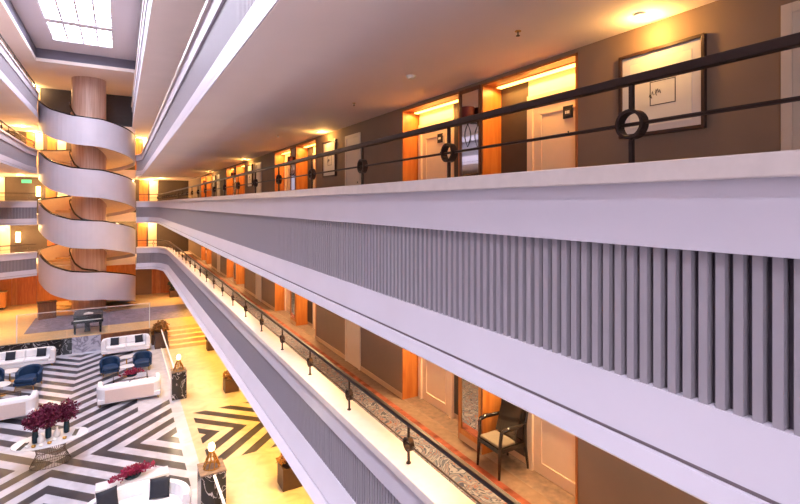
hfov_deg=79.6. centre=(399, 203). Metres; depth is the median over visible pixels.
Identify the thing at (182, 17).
gallery slab
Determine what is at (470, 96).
mirror glass
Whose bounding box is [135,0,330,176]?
wall
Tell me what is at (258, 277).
door
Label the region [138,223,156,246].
door
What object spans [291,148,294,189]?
mirror glass
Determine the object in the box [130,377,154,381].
cushion
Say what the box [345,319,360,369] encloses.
door
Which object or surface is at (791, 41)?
balcony railing
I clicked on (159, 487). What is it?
throw pillow
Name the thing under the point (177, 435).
floor
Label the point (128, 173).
bridge slab
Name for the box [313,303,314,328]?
door
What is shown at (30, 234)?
wall
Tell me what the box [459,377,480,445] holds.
wall mirror
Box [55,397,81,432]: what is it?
flower vase
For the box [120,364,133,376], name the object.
round table
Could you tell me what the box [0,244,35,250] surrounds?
balcony railing
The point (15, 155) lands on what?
wall
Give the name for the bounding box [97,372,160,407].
sofa
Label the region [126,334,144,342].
cushion
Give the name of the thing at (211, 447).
table lamp
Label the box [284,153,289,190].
door
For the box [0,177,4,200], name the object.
door
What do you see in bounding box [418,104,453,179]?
door
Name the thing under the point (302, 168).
lining
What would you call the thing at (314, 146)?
door
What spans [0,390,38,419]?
sofa
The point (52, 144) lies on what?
door
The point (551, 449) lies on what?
door
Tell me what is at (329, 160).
print
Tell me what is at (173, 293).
potted plant
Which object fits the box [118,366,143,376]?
flower arrangement
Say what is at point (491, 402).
lining
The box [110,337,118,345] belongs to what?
throw pillow
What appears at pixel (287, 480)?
pedestal
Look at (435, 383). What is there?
door
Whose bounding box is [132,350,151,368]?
lounge chair
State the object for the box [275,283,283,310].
lining
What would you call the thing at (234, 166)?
wall mirror
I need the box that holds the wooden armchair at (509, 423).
[476,399,528,480]
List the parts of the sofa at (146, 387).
panel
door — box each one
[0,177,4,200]
[0,226,9,253]
[26,132,42,164]
[46,187,67,197]
[47,136,65,149]
[135,139,146,170]
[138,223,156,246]
[139,180,157,200]
[217,174,219,195]
[217,254,219,272]
[256,162,261,192]
[256,274,261,301]
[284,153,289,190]
[284,288,289,312]
[313,146,314,187]
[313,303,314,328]
[345,132,360,185]
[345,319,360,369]
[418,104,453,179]
[418,356,454,418]
[527,68,574,170]
[527,412,574,495]
[781,0,799,150]
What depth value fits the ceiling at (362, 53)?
6.18 m
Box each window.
[37,0,111,27]
[46,22,112,46]
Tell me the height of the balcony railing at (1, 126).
0.482 m
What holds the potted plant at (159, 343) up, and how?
on the floor at (177, 435)
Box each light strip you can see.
[414,99,457,113]
[496,62,574,88]
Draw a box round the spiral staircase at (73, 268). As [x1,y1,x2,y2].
[38,76,135,312]
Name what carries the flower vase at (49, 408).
on the table at (82, 431)
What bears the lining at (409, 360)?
attached to the wall at (728, 24)
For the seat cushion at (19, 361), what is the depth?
22.87 m
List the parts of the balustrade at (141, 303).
rail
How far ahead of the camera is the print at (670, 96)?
4.89 m
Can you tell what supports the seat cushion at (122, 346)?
on the sofa at (126, 343)
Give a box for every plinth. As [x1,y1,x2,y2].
[170,367,186,400]
[197,458,226,503]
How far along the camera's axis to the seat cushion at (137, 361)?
22.80 m
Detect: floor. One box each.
[0,292,196,345]
[0,343,313,503]
[24,304,191,333]
[181,254,574,503]
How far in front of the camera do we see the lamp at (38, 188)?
33.92 m
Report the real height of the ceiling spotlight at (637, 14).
0.024 m
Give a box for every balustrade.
[16,303,149,342]
[161,329,173,383]
[213,475,225,503]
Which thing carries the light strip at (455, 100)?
attached to the lining at (410, 121)
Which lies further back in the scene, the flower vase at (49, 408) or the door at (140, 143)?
the door at (140, 143)
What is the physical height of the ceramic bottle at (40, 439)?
0.300 m
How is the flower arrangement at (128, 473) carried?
on the console table at (162, 471)
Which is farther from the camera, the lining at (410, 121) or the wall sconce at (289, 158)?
the wall sconce at (289, 158)
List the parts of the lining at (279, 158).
panel, head panel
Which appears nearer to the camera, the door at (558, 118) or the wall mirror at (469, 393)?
the door at (558, 118)
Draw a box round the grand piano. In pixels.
[71,309,102,334]
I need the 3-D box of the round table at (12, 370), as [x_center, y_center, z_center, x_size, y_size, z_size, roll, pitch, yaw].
[-17.427,7.690,21.440,0.720,0.480,0.720,0,0,-30]
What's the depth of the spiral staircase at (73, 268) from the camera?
30.81 m
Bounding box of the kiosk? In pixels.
[36,300,56,319]
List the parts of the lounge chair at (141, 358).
seat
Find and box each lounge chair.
[0,368,4,387]
[13,364,42,391]
[99,356,119,376]
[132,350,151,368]
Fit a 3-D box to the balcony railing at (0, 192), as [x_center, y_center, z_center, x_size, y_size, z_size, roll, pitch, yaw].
[-12.796,-0.448,11.057,1.858,0.483,43.596,0,0,-30]
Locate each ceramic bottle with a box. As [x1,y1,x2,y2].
[37,433,43,443]
[53,426,59,436]
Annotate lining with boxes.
[201,176,204,196]
[201,246,204,259]
[207,174,211,196]
[207,249,211,264]
[227,166,233,194]
[227,259,232,277]
[236,163,244,194]
[236,263,244,289]
[275,148,289,191]
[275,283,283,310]
[296,139,315,189]
[296,294,315,338]
[402,92,458,180]
[402,348,458,437]
[482,53,577,174]
[482,389,577,503]
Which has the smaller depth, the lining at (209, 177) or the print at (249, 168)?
the print at (249, 168)
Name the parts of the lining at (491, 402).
panel, niche panel, panel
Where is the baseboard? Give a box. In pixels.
[188,250,525,463]
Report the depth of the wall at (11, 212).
29.60 m
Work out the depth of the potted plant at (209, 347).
25.95 m
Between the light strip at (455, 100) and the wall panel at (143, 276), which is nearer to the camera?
the light strip at (455, 100)
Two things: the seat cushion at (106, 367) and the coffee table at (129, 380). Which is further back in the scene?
the seat cushion at (106, 367)
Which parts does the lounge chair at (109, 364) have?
seat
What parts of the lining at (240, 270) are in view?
panel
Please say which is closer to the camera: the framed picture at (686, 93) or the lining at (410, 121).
the framed picture at (686, 93)
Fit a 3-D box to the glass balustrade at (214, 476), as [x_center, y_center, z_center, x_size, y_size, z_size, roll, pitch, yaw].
[-2.592,7.390,8.531,0.060,1.080,8.350,0,0,-30]
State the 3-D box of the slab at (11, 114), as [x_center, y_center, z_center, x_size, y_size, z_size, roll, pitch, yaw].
[-15.258,-5.422,12.343,5.080,0.644,48.300,0,0,-30]
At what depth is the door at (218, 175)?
27.08 m
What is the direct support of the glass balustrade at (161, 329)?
on the floor at (177, 435)
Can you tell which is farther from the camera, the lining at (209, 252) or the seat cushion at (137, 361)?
the lining at (209, 252)
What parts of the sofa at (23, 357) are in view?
backrest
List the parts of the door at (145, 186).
timber panel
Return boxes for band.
[4,0,142,68]
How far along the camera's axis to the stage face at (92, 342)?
25.73 m
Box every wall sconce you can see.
[287,156,293,175]
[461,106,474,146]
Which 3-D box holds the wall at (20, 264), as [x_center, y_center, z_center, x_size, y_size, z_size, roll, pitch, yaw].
[-13.250,3.755,10.915,2.829,1.519,43.808,0,0,-30]
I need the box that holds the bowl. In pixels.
[125,472,140,479]
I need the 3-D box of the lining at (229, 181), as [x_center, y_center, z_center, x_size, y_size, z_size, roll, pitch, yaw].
[-8.419,-0.597,24.373,0.402,2.495,1.850,0,0,-30]
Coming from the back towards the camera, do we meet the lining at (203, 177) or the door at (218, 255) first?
the lining at (203, 177)
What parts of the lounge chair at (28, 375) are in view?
seat, backrest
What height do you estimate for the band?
0.650 m
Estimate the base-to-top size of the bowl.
0.080 m
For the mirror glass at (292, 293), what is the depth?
15.44 m
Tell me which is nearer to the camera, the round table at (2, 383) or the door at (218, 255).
the round table at (2, 383)
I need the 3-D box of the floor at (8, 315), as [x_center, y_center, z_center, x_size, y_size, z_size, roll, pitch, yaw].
[-19.318,7.643,31.132,17.000,1.174,11.750,0,0,-30]
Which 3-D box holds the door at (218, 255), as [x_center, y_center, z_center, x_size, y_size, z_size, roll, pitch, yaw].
[-10.232,2.696,27.072,0.035,2.320,0.840,0,0,-30]
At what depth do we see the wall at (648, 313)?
2.65 m
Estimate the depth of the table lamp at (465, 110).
7.45 m
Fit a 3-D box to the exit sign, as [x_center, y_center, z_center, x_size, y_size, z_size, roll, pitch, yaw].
[-26.144,-1.684,33.605,0.560,0.440,0.060,0,0,-30]
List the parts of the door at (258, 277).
frame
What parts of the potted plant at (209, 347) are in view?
pot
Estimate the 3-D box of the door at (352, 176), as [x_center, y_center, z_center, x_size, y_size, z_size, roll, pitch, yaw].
[-1.132,-0.504,11.472,0.035,2.320,0.840,0,0,-30]
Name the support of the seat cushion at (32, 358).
on the sofa at (23, 357)
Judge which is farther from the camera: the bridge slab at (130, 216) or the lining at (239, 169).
the bridge slab at (130, 216)
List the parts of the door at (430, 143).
room plate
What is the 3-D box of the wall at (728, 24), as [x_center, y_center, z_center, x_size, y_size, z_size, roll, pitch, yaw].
[-4.875,0.978,18.400,0.480,5.756,48.300,0,0,-30]
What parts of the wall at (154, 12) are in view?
slat panel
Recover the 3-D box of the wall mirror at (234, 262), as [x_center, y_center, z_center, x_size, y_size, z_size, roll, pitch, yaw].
[-7.988,2.546,23.230,0.030,2.380,0.520,0,0,-30]
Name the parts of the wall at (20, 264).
slat panel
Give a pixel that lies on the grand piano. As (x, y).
(79, 317)
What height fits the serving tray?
0.030 m
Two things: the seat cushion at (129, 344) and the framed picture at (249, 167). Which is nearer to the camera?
the framed picture at (249, 167)
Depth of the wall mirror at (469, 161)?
7.60 m
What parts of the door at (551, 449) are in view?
frame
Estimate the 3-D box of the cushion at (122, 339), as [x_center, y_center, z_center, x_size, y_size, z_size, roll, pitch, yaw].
[-15.184,7.310,25.683,0.890,0.360,0.140,0,0,-30]
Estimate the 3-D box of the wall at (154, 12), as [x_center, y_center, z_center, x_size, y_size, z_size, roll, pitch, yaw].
[-7.124,-5.846,13.934,0.445,1.521,42.850,0,0,-30]
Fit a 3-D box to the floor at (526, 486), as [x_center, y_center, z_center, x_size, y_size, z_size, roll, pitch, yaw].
[-5.036,3.852,16.859,2.130,0.009,45.800,0,0,-30]
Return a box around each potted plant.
[150,327,158,344]
[153,320,169,348]
[167,282,178,297]
[205,337,213,350]
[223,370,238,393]
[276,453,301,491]
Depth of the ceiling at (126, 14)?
24.89 m
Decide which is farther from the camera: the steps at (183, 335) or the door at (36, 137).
the door at (36, 137)
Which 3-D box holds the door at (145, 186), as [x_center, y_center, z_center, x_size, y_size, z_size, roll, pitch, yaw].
[-19.718,-0.594,37.672,1.300,2.500,0.050,0,0,-30]
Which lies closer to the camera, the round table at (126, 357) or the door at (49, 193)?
the round table at (126, 357)
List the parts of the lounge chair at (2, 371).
backrest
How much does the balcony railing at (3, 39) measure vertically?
0.482 m
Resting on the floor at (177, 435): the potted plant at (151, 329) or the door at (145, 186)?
the potted plant at (151, 329)
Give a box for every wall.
[0,40,38,122]
[0,128,37,173]
[0,201,36,225]
[0,251,37,279]
[4,87,187,304]
[131,0,169,128]
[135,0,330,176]
[135,246,474,503]
[136,149,799,503]
[188,0,797,503]
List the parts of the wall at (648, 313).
slat panel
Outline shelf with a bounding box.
[115,377,145,382]
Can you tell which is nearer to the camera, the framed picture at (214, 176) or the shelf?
the shelf
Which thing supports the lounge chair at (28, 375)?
on the floor at (177, 435)
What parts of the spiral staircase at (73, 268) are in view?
handrail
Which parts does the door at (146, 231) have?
timber panel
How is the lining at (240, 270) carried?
attached to the wall at (728, 24)
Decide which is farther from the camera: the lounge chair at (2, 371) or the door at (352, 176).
the lounge chair at (2, 371)
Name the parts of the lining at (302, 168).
panel, head panel, niche panel, panel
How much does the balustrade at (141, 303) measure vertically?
1.430 m
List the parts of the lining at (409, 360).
panel, niche panel, panel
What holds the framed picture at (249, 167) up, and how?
attached to the wall at (728, 24)
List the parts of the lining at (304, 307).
panel, niche panel, panel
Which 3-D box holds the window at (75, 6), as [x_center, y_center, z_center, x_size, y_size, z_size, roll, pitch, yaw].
[-14.609,-9.130,21.521,2.940,0.100,6.000,0,0,-30]
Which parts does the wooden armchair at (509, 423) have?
leg, armrest, seat, leg, seat rail, backrest, armrest, leg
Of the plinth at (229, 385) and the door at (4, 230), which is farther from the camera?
the door at (4, 230)
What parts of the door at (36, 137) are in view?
timber panel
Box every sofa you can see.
[0,346,55,369]
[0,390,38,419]
[87,478,191,503]
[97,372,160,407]
[101,333,149,356]
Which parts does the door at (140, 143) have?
timber panel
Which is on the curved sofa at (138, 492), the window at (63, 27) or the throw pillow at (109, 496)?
the throw pillow at (109, 496)
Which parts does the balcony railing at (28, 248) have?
rail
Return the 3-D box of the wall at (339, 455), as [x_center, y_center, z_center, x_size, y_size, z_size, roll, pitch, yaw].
[-6.439,3.753,15.086,2.242,1.521,44.151,0,0,-30]
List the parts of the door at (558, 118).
plate panel, room plate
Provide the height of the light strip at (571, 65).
0.030 m
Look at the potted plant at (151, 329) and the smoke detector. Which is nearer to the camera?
the smoke detector
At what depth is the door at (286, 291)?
17.20 m
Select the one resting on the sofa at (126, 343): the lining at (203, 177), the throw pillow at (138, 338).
the throw pillow at (138, 338)
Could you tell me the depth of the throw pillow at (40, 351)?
23.60 m
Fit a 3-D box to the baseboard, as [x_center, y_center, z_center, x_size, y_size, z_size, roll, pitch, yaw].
[-4.921,3.801,18.373,0.405,0.110,48.300,0,0,-30]
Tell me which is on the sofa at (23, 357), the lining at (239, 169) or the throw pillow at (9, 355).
the throw pillow at (9, 355)
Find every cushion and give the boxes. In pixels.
[0,350,24,359]
[0,357,24,365]
[0,395,27,400]
[14,373,36,383]
[23,354,49,362]
[26,347,50,356]
[102,363,118,371]
[104,381,128,385]
[106,336,125,344]
[106,343,125,350]
[118,493,181,503]
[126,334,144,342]
[126,341,144,347]
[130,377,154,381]
[134,358,149,365]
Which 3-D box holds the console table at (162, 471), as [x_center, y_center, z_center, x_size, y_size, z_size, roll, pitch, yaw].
[-7.087,7.600,12.745,1.700,0.660,0.400,0,0,-30]
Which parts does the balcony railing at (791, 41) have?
post, stem, post, stem, rail, post, stem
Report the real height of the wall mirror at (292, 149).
2.380 m
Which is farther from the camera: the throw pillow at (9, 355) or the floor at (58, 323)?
the floor at (58, 323)
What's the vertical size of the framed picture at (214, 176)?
0.950 m
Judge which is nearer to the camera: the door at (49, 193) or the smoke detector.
the smoke detector
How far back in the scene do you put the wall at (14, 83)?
23.05 m
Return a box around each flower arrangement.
[107,460,155,483]
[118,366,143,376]
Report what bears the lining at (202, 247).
attached to the wall at (728, 24)
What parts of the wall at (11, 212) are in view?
slat panel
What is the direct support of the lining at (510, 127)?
attached to the wall at (728, 24)
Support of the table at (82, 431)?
on the floor at (177, 435)
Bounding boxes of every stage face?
[0,338,71,355]
[72,334,100,353]
[101,329,149,340]
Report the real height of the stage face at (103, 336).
0.844 m
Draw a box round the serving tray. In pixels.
[16,442,28,450]
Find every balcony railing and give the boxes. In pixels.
[0,34,35,87]
[0,120,35,147]
[0,192,36,200]
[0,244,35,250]
[137,32,799,200]
[137,240,520,503]
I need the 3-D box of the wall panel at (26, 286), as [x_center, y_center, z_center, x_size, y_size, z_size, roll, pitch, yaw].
[-26.265,5.778,33.812,1.100,2.556,0.120,0,0,-30]
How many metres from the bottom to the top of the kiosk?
1.040 m
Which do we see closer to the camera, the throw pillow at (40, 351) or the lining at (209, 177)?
the throw pillow at (40, 351)
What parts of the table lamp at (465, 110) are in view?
lamp shade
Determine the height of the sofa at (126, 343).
0.804 m
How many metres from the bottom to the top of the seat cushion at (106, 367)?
0.150 m
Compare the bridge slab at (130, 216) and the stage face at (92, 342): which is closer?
the stage face at (92, 342)
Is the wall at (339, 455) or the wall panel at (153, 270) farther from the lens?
the wall panel at (153, 270)
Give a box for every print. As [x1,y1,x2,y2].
[248,167,251,184]
[325,144,333,173]
[630,49,691,127]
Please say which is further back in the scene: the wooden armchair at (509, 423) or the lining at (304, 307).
the lining at (304, 307)
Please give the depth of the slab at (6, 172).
30.91 m
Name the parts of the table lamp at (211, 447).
glow globe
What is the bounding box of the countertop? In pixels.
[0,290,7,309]
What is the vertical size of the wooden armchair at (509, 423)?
0.987 m
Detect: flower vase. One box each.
[21,409,49,443]
[34,402,63,438]
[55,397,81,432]
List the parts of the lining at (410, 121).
panel, head panel, niche panel, panel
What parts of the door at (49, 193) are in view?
timber panel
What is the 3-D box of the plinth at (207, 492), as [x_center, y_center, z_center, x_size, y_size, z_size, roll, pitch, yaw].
[-4.880,7.370,12.435,0.620,1.120,0.670,0,0,-30]
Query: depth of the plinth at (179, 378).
19.50 m
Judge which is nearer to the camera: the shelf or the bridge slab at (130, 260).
the shelf
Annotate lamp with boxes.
[15,232,20,242]
[36,186,40,196]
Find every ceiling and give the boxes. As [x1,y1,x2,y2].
[0,0,134,96]
[11,0,141,60]
[135,0,717,180]
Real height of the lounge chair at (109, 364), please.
0.783 m
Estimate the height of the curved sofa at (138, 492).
0.720 m
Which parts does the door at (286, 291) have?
frame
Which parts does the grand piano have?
lid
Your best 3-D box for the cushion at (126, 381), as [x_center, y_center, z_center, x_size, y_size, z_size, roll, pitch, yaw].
[-11.280,7.310,19.109,0.890,0.360,0.140,0,0,-30]
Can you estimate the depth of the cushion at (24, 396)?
17.68 m
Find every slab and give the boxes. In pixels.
[0,90,42,132]
[0,165,37,176]
[106,212,134,221]
[106,256,134,265]
[114,170,134,178]
[123,126,134,133]
[135,0,205,137]
[135,251,190,263]
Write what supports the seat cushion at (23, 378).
on the lounge chair at (28, 375)
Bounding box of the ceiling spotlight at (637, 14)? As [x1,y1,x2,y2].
[633,12,645,16]
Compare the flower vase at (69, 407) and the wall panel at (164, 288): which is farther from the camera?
the wall panel at (164, 288)
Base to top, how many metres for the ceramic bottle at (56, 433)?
0.300 m
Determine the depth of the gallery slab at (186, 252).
37.40 m
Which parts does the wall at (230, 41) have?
slat panel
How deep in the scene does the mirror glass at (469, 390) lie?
7.64 m
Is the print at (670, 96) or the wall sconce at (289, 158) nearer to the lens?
the print at (670, 96)
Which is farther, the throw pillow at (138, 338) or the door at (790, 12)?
the throw pillow at (138, 338)
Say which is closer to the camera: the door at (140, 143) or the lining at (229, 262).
the lining at (229, 262)
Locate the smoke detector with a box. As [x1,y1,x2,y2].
[406,75,415,79]
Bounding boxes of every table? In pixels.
[0,381,10,396]
[5,368,18,382]
[10,427,87,470]
[95,466,168,497]
[113,371,147,382]
[120,355,132,363]
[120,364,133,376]
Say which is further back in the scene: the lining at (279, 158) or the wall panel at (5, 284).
the wall panel at (5, 284)
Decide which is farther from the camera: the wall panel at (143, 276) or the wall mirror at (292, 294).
the wall panel at (143, 276)
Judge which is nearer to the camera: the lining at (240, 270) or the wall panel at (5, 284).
the lining at (240, 270)
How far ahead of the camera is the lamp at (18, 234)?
33.36 m
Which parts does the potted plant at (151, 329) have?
pot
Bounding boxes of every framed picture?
[212,175,215,191]
[247,164,252,186]
[322,139,336,177]
[618,33,706,138]
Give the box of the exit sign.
[21,180,31,182]
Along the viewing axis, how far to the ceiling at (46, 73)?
29.68 m
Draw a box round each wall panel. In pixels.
[0,279,11,305]
[17,276,36,304]
[136,269,151,294]
[152,269,155,293]
[160,270,168,292]
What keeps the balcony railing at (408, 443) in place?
on the wall at (339, 455)
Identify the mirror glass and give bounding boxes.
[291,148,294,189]
[291,291,294,318]
[462,89,477,176]
[462,379,477,437]
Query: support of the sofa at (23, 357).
on the floor at (177, 435)
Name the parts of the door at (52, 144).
timber panel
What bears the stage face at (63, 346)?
attached to the floor at (8, 315)
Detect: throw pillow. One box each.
[5,351,15,360]
[36,347,46,356]
[95,485,118,503]
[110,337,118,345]
[135,334,142,342]
[149,476,169,499]
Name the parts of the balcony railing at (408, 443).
post, stem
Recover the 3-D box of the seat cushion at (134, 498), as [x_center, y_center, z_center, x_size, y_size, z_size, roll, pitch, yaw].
[-6.453,7.555,11.783,2.000,0.150,1.260,0,0,-24]
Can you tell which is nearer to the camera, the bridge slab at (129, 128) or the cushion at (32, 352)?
the cushion at (32, 352)
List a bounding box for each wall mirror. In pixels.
[234,166,235,194]
[234,262,235,281]
[290,146,295,189]
[290,291,295,321]
[459,85,480,176]
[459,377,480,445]
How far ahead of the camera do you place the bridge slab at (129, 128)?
35.83 m
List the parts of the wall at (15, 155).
slat panel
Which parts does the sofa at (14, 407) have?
panel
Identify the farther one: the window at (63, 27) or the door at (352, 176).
the window at (63, 27)
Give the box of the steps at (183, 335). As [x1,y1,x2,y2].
[167,323,205,348]
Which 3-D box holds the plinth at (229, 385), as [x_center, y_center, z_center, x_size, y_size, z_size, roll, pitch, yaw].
[-7.194,7.459,20.418,0.671,0.943,0.767,0,0,-30]
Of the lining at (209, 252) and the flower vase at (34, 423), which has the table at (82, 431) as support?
the flower vase at (34, 423)
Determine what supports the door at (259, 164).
in the wall at (728, 24)
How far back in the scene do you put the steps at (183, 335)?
27.25 m
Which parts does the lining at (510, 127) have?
panel, niche panel, head panel, panel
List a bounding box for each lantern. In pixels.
[173,354,183,371]
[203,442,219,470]
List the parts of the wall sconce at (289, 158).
lamp shade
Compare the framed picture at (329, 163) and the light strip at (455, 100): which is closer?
the light strip at (455, 100)
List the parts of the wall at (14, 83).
slat panel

